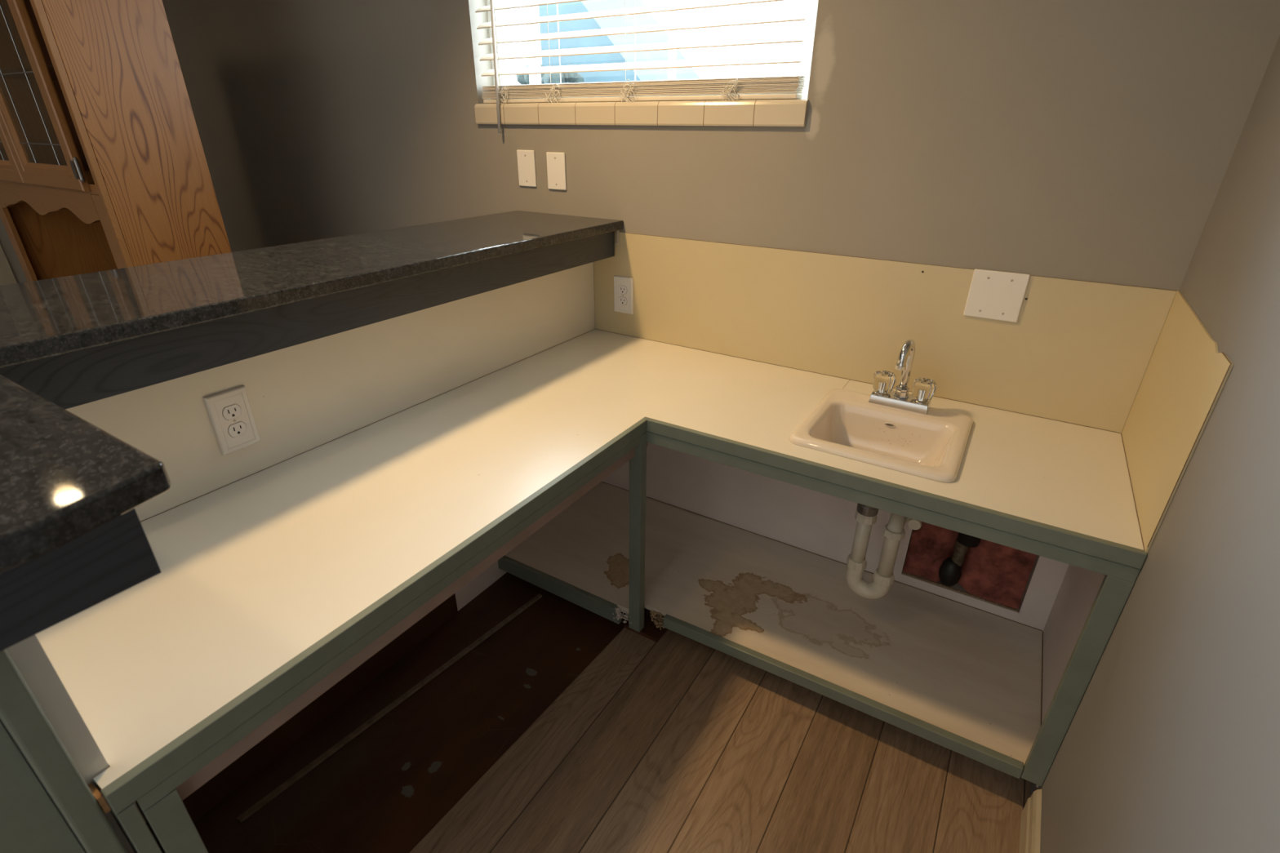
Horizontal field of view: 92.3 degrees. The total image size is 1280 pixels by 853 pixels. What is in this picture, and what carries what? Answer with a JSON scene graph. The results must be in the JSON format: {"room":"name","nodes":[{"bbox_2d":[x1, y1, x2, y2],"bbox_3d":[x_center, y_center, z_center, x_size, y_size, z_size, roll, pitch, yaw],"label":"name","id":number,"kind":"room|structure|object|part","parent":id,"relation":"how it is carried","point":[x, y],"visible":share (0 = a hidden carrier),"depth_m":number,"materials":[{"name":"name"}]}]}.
{"room":"home wet bar","nodes":[
{"label":"home wet bar","id":0,"kind":"room"},
{"bbox_2d":[0,217,27,283],"bbox_3d":[-4.328,-0.895,2.265,0.120,2.470,4.000,16,30,28],"label":"wall","id":1,"kind":"structure","parent":0,"point":[5,242],"depth_m":3.49,"materials":[{"name":"beige paint"}]},
{"bbox_2d":[0,244,17,285],"bbox_3d":[-3.590,-1.212,3.297,0.018,2.050,0.083,16,30,28],"label":"trim","id":2,"kind":"structure","parent":1,"relation":"attached to","point":[6,276],"depth_m":3.47,"materials":[{"name":"beige paint"}]},
{"bbox_2d":[5,635,134,852],"bbox_3d":[-0.882,0.528,0.865,0.530,1.105,0.146,16,30,28],"label":"wall","id":3,"kind":"structure","parent":0,"point":[28,656],"depth_m":0.66,"materials":[{"name":"white paint"}]},
{"bbox_2d":[160,572,1031,852],"bbox_3d":[-2.073,0.822,1.545,5.205,0.050,4.000,16,30,28],"label":"floor","id":4,"kind":"structure","parent":0,"point":[677,743],"depth_m":1.51,"materials":[{"name":"brown wood"}]},
{"bbox_2d":[0,648,162,852],"bbox_3d":[-0.781,0.734,0.542,0.037,1.007,0.685,16,30,28],"label":"end panel","id":5,"kind":"object","parent":4,"relation":"on","point":[46,806],"visible":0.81,"depth_m":0.64,"materials":[{"name":"green paint"}]},
{"bbox_2d":[0,0,231,281],"bbox_3d":[-2.010,-0.739,2.314,1.032,2.085,0.348,16,30,28],"label":"oak hutch","id":6,"kind":"object","parent":4,"relation":"on","point":[104,166],"visible":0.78,"depth_m":1.98,"materials":[{"name":"brown wood"}]},
{"bbox_3d":[-2.319,-1.258,2.066,0.458,0.801,0.020,16,30,28],"label":"door","id":7,"kind":"part","parent":6,"relation":"part of","materials":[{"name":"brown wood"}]},
{"bbox_2d":[0,66,57,80],"bbox_3d":[-1.992,-1.212,2.109,0.988,0.006,0.272,16,30,28],"label":"glass shelf","id":8,"kind":"object","parent":6,"relation":"attached to","point":[21,77],"depth_m":2.23,"materials":[{"name":"white"}]},
{"bbox_3d":[-1.914,-1.145,1.843,0.478,0.801,0.020,16,30,28],"label":"door","id":9,"kind":"part","parent":6,"relation":"part of","materials":[{"name":"brown wood"}]},
{"bbox_3d":[-2.068,-0.843,2.119,0.948,0.028,0.018,16,30,28],"label":"rail","id":10,"kind":"part","parent":6,"relation":"part of","materials":[{"name":"brown wood"}]},
{"bbox_3d":[-1.921,-0.779,2.456,0.992,2.035,0.008,16,30,28],"label":"panel","id":11,"kind":"part","parent":6,"relation":"part of","materials":[{"name":"brown wood"}]},
{"bbox_3d":[-2.430,-0.853,2.575,0.019,2.055,0.306,16,30,28],"label":"panel","id":12,"kind":"part","parent":6,"relation":"part of","materials":[{"name":"brown wood"}]},
{"bbox_2d":[235,593,542,822],"bbox_3d":[-0.617,0.725,1.717,0.013,0.008,0.940,19,31,33],"label":"floor strip","id":13,"kind":"object","parent":4,"relation":"on","point":[295,778],"visible":1,"depth_m":1.62,"materials":[{"name":"brown wood"}]},
{"bbox_2d":[135,431,1140,852],"bbox_3d":[0.062,0.489,1.413,1.604,0.710,1.711,16,30,28],"label":"base cabinet","id":14,"kind":"object","parent":4,"relation":"on","point":[744,560],"visible":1,"depth_m":1.76,"materials":[{"name":"green paint"}]},
{"bbox_3d":[-0.298,0.236,1.147,0.018,0.022,1.112,16,30,28],"label":"rail","id":15,"kind":"part","parent":14,"relation":"part of","materials":[{"name":"green paint"}]},
{"bbox_3d":[0.160,0.356,0.958,1.072,0.066,1.142,16,30,28],"label":"rail","id":16,"kind":"part","parent":14,"relation":"part of","materials":[{"name":"wood"}]},
{"bbox_3d":[-0.379,0.133,2.138,0.004,0.709,0.794,16,30,28],"label":"panel","id":17,"kind":"part","parent":14,"relation":"part of","materials":[{"name":"white wood"}]},
{"bbox_3d":[-0.272,0.520,1.998,0.498,0.057,0.018,16,30,28],"label":"rail","id":18,"kind":"part","parent":14,"relation":"part of","materials":[{"name":"green paint"}]},
{"bbox_2d":[35,328,1147,814],"bbox_3d":[0.060,0.160,1.243,1.604,0.033,1.732,16,30,28],"label":"countertop","id":19,"kind":"structure","parent":14,"relation":"on","point":[268,575],"depth_m":1.21,"materials":[{"name":"white laminate"}]},
{"bbox_2d":[789,388,973,482],"bbox_3d":[0.604,0.065,1.552,0.368,0.150,0.382,16,30,28],"label":"bar sink","id":20,"kind":"object","parent":19,"relation":"in","point":[931,446],"visible":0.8,"depth_m":1.58,"materials":[{"name":"beige ceramic"}]},
{"bbox_2d":[845,503,910,599],"bbox_3d":[0.707,0.253,1.751,0.133,0.384,0.332,16,30,28],"label":"trap","id":21,"kind":"object","parent":20,"relation":"attached to","point":[865,516],"visible":0.78,"depth_m":1.65,"materials":[{"name":"white plastic"}]},
{"bbox_3d":[0.740,0.264,1.739,0.039,0.193,0.324,16,30,28],"label":"trap arm","id":22,"kind":"part","parent":21,"relation":"part of","materials":[{"name":"white plastic"}]},
{"bbox_2d":[868,338,937,414],"bbox_3d":[0.678,-0.134,1.576,0.158,0.189,0.110,16,30,28],"label":"faucet","id":23,"kind":"object","parent":19,"relation":"on","point":[923,389],"visible":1,"depth_m":1.60,"materials":[{"name":"silver metal"}]},
{"bbox_3d":[0.649,-0.106,1.643,0.040,0.034,0.040,16,30,28],"label":"valve stem","id":24,"kind":"part","parent":23,"relation":"part of","materials":[{"name":"silver metal"}]},
{"bbox_3d":[0.649,-0.120,1.636,0.055,0.050,0.055,-17,31,-32],"label":"knob","id":25,"kind":"part","parent":23,"relation":"part of","materials":[{"name":"clear plastic"}]},
{"bbox_3d":[0.671,-0.152,1.562,0.023,0.144,0.090,19,31,33],"label":"spout","id":26,"kind":"part","parent":23,"relation":"part of","materials":[{"name":"silver metal"}]},
{"bbox_3d":[0.733,-0.083,1.596,0.040,0.034,0.040,16,30,28],"label":"valve stem","id":27,"kind":"part","parent":23,"relation":"part of","materials":[{"name":"silver metal"}]},
{"bbox_3d":[0.733,-0.097,1.590,0.055,0.050,0.055,-17,31,-32],"label":"knob","id":28,"kind":"part","parent":23,"relation":"part of","materials":[{"name":"clear plastic"}]},
{"bbox_3d":[-0.008,0.314,1.729,0.038,0.665,0.028,16,30,28],"label":"corner post","id":29,"kind":"part","parent":14,"relation":"part of","materials":[{"name":"green paint"}]},
{"bbox_2d":[505,481,1042,764],"bbox_3d":[0.354,0.517,1.961,1.598,0.038,0.584,16,30,28],"label":"shelf","id":30,"kind":"object","parent":14,"relation":"attached to","point":[931,662],"depth_m":1.84,"materials":[{"name":"white wood"}]},
{"bbox_3d":[0.509,0.134,2.050,1.598,0.620,0.003,16,30,28],"label":"panel","id":31,"kind":"part","parent":14,"relation":"part of","materials":[{"name":"white wood"}]},
{"bbox_3d":[0.468,0.679,1.611,0.927,0.056,0.021,16,30,28],"label":"rail","id":32,"kind":"part","parent":14,"relation":"part of","materials":[{"name":"green paint"}]},
{"bbox_3d":[0.447,0.141,1.365,1.068,0.030,0.018,16,30,28],"label":"rail","id":33,"kind":"part","parent":14,"relation":"part of","materials":[{"name":"green paint"}]},
{"bbox_2d":[907,518,921,529],"bbox_3d":[0.785,0.162,1.680,0.033,0.115,0.296,16,30,28],"label":"shutoff valve","id":34,"kind":"object","parent":14,"relation":"attached to","point":[913,524],"visible":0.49,"depth_m":1.58,"materials":[{"name":"white plastic"}]},
{"bbox_3d":[1.047,0.431,1.466,0.004,0.634,0.552,16,30,28],"label":"panel","id":35,"kind":"part","parent":14,"relation":"part of","materials":[{"name":"wood"}]},
{"bbox_2d":[162,0,1279,612],"bbox_3d":[-0.981,-1.025,2.595,5.445,2.470,0.120,16,30,28],"label":"wall","id":36,"kind":"structure","parent":0,"point":[1091,140],"depth_m":1.62,"materials":[{"name":"beige paint"}]},
{"bbox_2d":[516,149,536,186],"bbox_3d":[-0.400,-0.910,2.169,0.079,0.119,0.008,16,30,28],"label":"blank wall plate","id":37,"kind":"object","parent":36,"relation":"attached to","point":[526,158],"visible":1,"depth_m":2.17,"materials":[{"name":"white plastic"}]},
{"bbox_2d":[546,151,566,190],"bbox_3d":[-0.287,-0.875,2.108,0.079,0.119,0.008,16,30,28],"label":"blank wall plate","id":38,"kind":"object","parent":36,"relation":"attached to","point":[556,163],"visible":1,"depth_m":2.10,"materials":[{"name":"white plastic"}]},
{"bbox_2d":[614,230,619,244],"bbox_3d":[-0.077,-0.638,2.071,0.008,0.050,0.019,16,30,28],"label":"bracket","id":39,"kind":"object","parent":36,"relation":"attached to","point":[617,231],"visible":0.77,"depth_m":2.07,"materials":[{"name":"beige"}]},
{"bbox_2d":[474,0,818,126],"bbox_3d":[-0.038,-1.292,1.811,1.202,0.727,0.132,16,30,28],"label":"window","id":40,"kind":"structure","parent":36,"relation":"in","point":[760,113],"depth_m":1.86,"materials":[{"name":"beige tile"}]},
{"bbox_3d":[-0.191,-1.385,1.935,0.700,0.602,0.022,16,30,28],"label":"sash frame","id":41,"kind":"part","parent":40,"relation":"part of","materials":[{"name":"white plastic"}]},
{"bbox_3d":[-0.050,-0.988,1.942,1.202,0.065,0.098,16,30,28],"label":"sill","id":42,"kind":"part","parent":40,"relation":"part of","materials":[{"name":"tile"}]},
{"bbox_2d":[475,0,811,133],"bbox_3d":[-0.056,-1.265,1.789,1.183,0.753,0.089,16,30,28],"label":"window blind","id":43,"kind":"object","parent":40,"relation":"attached to","point":[775,87],"visible":1,"depth_m":1.84,"materials":[{"name":"beige plastic"}]},
{"bbox_3d":[-0.453,-1.431,2.000,0.022,0.560,0.056,16,30,28],"label":"ladder cord","id":44,"kind":"part","parent":43,"relation":"part of","materials":[{"name":"white fabric"}]},
{"bbox_3d":[-0.266,-1.379,1.897,0.022,0.560,0.056,16,30,28],"label":"ladder cord","id":45,"kind":"part","parent":43,"relation":"part of","materials":[{"name":"white fabric"}]},
{"bbox_3d":[-0.019,-1.310,1.761,0.022,0.560,0.056,16,30,28],"label":"ladder cord","id":46,"kind":"part","parent":43,"relation":"part of","materials":[{"name":"white fabric"}]},
{"bbox_3d":[-0.056,-1.024,1.923,1.142,0.012,0.048,16,30,28],"label":"rail","id":47,"kind":"part","parent":43,"relation":"part of","materials":[{"name":"beige"}]},
{"bbox_3d":[0.270,-1.230,1.601,0.022,0.560,0.056,16,30,28],"label":"ladder cord","id":48,"kind":"part","parent":43,"relation":"part of","materials":[{"name":"white fabric"}]},
{"bbox_2d":[593,231,1177,433],"bbox_3d":[0.515,-0.332,1.821,1.596,0.356,0.005,16,30,28],"label":"backsplash panel","id":49,"kind":"object","parent":36,"relation":"attached to","point":[1077,352],"visible":0.95,"depth_m":1.71,"materials":[{"name":"beige laminate"}]},
{"bbox_2d":[613,275,633,314],"bbox_3d":[-0.058,-0.458,2.145,0.077,0.127,0.010,16,30,28],"label":"wall outlet","id":50,"kind":"object","parent":49,"relation":"attached to","point":[623,286],"visible":1,"depth_m":2.14,"materials":[{"name":"white plastic"}]},
{"bbox_2d":[618,296,626,305],"bbox_3d":[-0.060,-0.439,2.151,0.036,0.029,0.002,16,30,28],"label":"receptacle","id":51,"kind":"object","parent":50,"relation":"attached to","point":[622,300],"depth_m":2.15,"materials":[{"name":"white plastic"}]},
{"bbox_2d":[618,285,626,294],"bbox_3d":[-0.060,-0.474,2.134,0.036,0.029,0.002,16,30,28],"label":"receptacle","id":52,"kind":"object","parent":50,"relation":"attached to","point":[622,289],"depth_m":2.13,"materials":[{"name":"white plastic"}]},
{"bbox_3d":[-0.059,-0.457,2.143,0.052,0.102,0.001,16,30,28],"label":"plate","id":53,"kind":"part","parent":50,"relation":"part of","materials":[{"name":"white plastic"}]},
{"bbox_2d":[938,532,980,586],"bbox_3d":[0.985,0.338,1.865,0.090,0.350,0.063,6,26,11],"label":"pipe","id":54,"kind":"object","parent":36,"relation":"attached to","point":[950,571],"visible":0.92,"depth_m":1.89,"materials":[{"name":"black plastic"}]},
{"bbox_2d":[902,572,1018,611],"bbox_3d":[0.989,0.510,1.910,0.329,0.006,0.006,16,30,28],"label":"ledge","id":55,"kind":"object","parent":36,"relation":"attached to","point":[904,573],"visible":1,"depth_m":1.91,"materials":[{"name":"white wood"}]},
{"bbox_2d":[902,521,1036,608],"bbox_3d":[1.021,0.333,1.879,0.331,0.350,0.112,16,30,28],"label":"insulation","id":56,"kind":"object","parent":36,"relation":"attached to","point":[995,572],"visible":0.49,"depth_m":1.89},
{"bbox_2d":[963,268,1030,322],"bbox_3d":[0.898,-0.330,1.553,0.124,0.120,0.008,16,30,28],"label":"blank wall plate","id":57,"kind":"object","parent":36,"relation":"attached to","point":[992,295],"visible":1,"depth_m":1.55,"materials":[{"name":"white plastic"}]},
{"bbox_2d":[1030,35,1279,852],"bbox_3d":[0.171,0.385,-0.280,0.120,2.470,4.120,16,30,28],"label":"wall","id":58,"kind":"structure","parent":0,"point":[1171,743],"depth_m":0.87,"materials":[{"name":"grey paint"}]},
{"bbox_2d":[1018,789,1041,852],"bbox_3d":[-0.018,1.474,0.072,0.016,0.100,3.420,16,30,28],"label":"baseboard","id":59,"kind":"structure","parent":58,"relation":"attached to","point":[1030,823],"depth_m":1.32,"materials":[{"name":"beige paint"}]},
{"bbox_2d":[1120,290,1233,552],"bbox_3d":[1.048,-0.039,1.230,0.005,0.356,0.567,16,30,28],"label":"backsplash panel","id":60,"kind":"object","parent":58,"relation":"attached to","point":[1185,375],"visible":1,"depth_m":1.17,"materials":[{"name":"beige laminate"}]},
{"bbox_3d":[-0.707,0.136,1.674,0.115,1.105,1.860,16,30,28],"label":"wall","id":61,"kind":"structure","parent":0,"visible":0},
{"bbox_2d":[146,593,457,849],"bbox_3d":[-0.831,0.730,1.618,0.007,0.084,0.914,16,30,28],"label":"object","id":62,"kind":"structure","parent":61,"relation":"attached to","point":[228,780],"depth_m":1.58,"materials":[{"name":"black"}]},
{"bbox_2d":[0,210,623,651],"bbox_3d":[-0.545,-0.242,1.258,1.041,0.118,2.049,16,30,28],"label":"raised bar","id":63,"kind":"object","parent":61,"relation":"on","point":[73,539],"visible":1,"depth_m":1.02,"materials":[{"name":"stone"}]},
{"bbox_2d":[65,262,595,522],"bbox_3d":[-0.615,-0.209,1.538,0.005,0.363,1.709,16,30,28],"label":"backsplash panel","id":64,"kind":"object","parent":61,"relation":"attached to","point":[305,397],"visible":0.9,"depth_m":1.43,"materials":[{"name":"beige laminate"}]},
{"bbox_2d":[203,385,261,455],"bbox_3d":[-0.823,-0.012,1.246,0.010,0.127,0.077,16,30,28],"label":"wall outlet","id":65,"kind":"object","parent":64,"relation":"attached to","point":[230,413],"visible":1,"depth_m":1.24,"materials":[{"name":"white plastic"}]},
{"bbox_2d":[222,404,241,420],"bbox_3d":[-0.820,-0.029,1.236,0.001,0.029,0.036,16,30,28],"label":"receptacle","id":66,"kind":"object","parent":65,"relation":"attached to","point":[229,411],"depth_m":1.23,"materials":[{"name":"white plastic"}]},
{"bbox_3d":[-0.821,-0.012,1.245,0.001,0.102,0.052,16,30,28],"label":"plate","id":67,"kind":"part","parent":65,"relation":"part of","materials":[{"name":"white plastic"}]},
{"bbox_2d":[227,421,246,437],"bbox_3d":[-0.821,0.006,1.253,0.001,0.029,0.036,16,30,28],"label":"receptacle","id":68,"kind":"object","parent":65,"relation":"attached to","point":[235,428],"depth_m":1.25,"materials":[{"name":"white plastic"}]},
{"label":"outside","id":69,"kind":"structure","parent":0,"visible":0},
{"bbox_3d":[7.782,-4.876,14.417,28.000,0.100,29.700,16,30,28],"label":"ground","id":70,"kind":"structure","parent":69,"visible":0},
{"bbox_2d":[515,62,584,84],"bbox_3d":[-1.200,-3.523,8.439,0.920,2.566,0.545,16,30,28],"label":"bush","id":71,"kind":"object","parent":70,"relation":"on","point":[571,77],"visible":0.13,"depth_m":7.74,"materials":[{"name":"green plant"}]},
{"bbox_2d":[538,0,700,83],"bbox_3d":[0.817,-4.558,8.716,3.950,3.400,2.000,16,30,28],"label":"neighbouring house","id":72,"kind":"structure","parent":70,"relation":"on","point":[588,6],"depth_m":8.34,"materials":[{"name":"white"}]}
]}

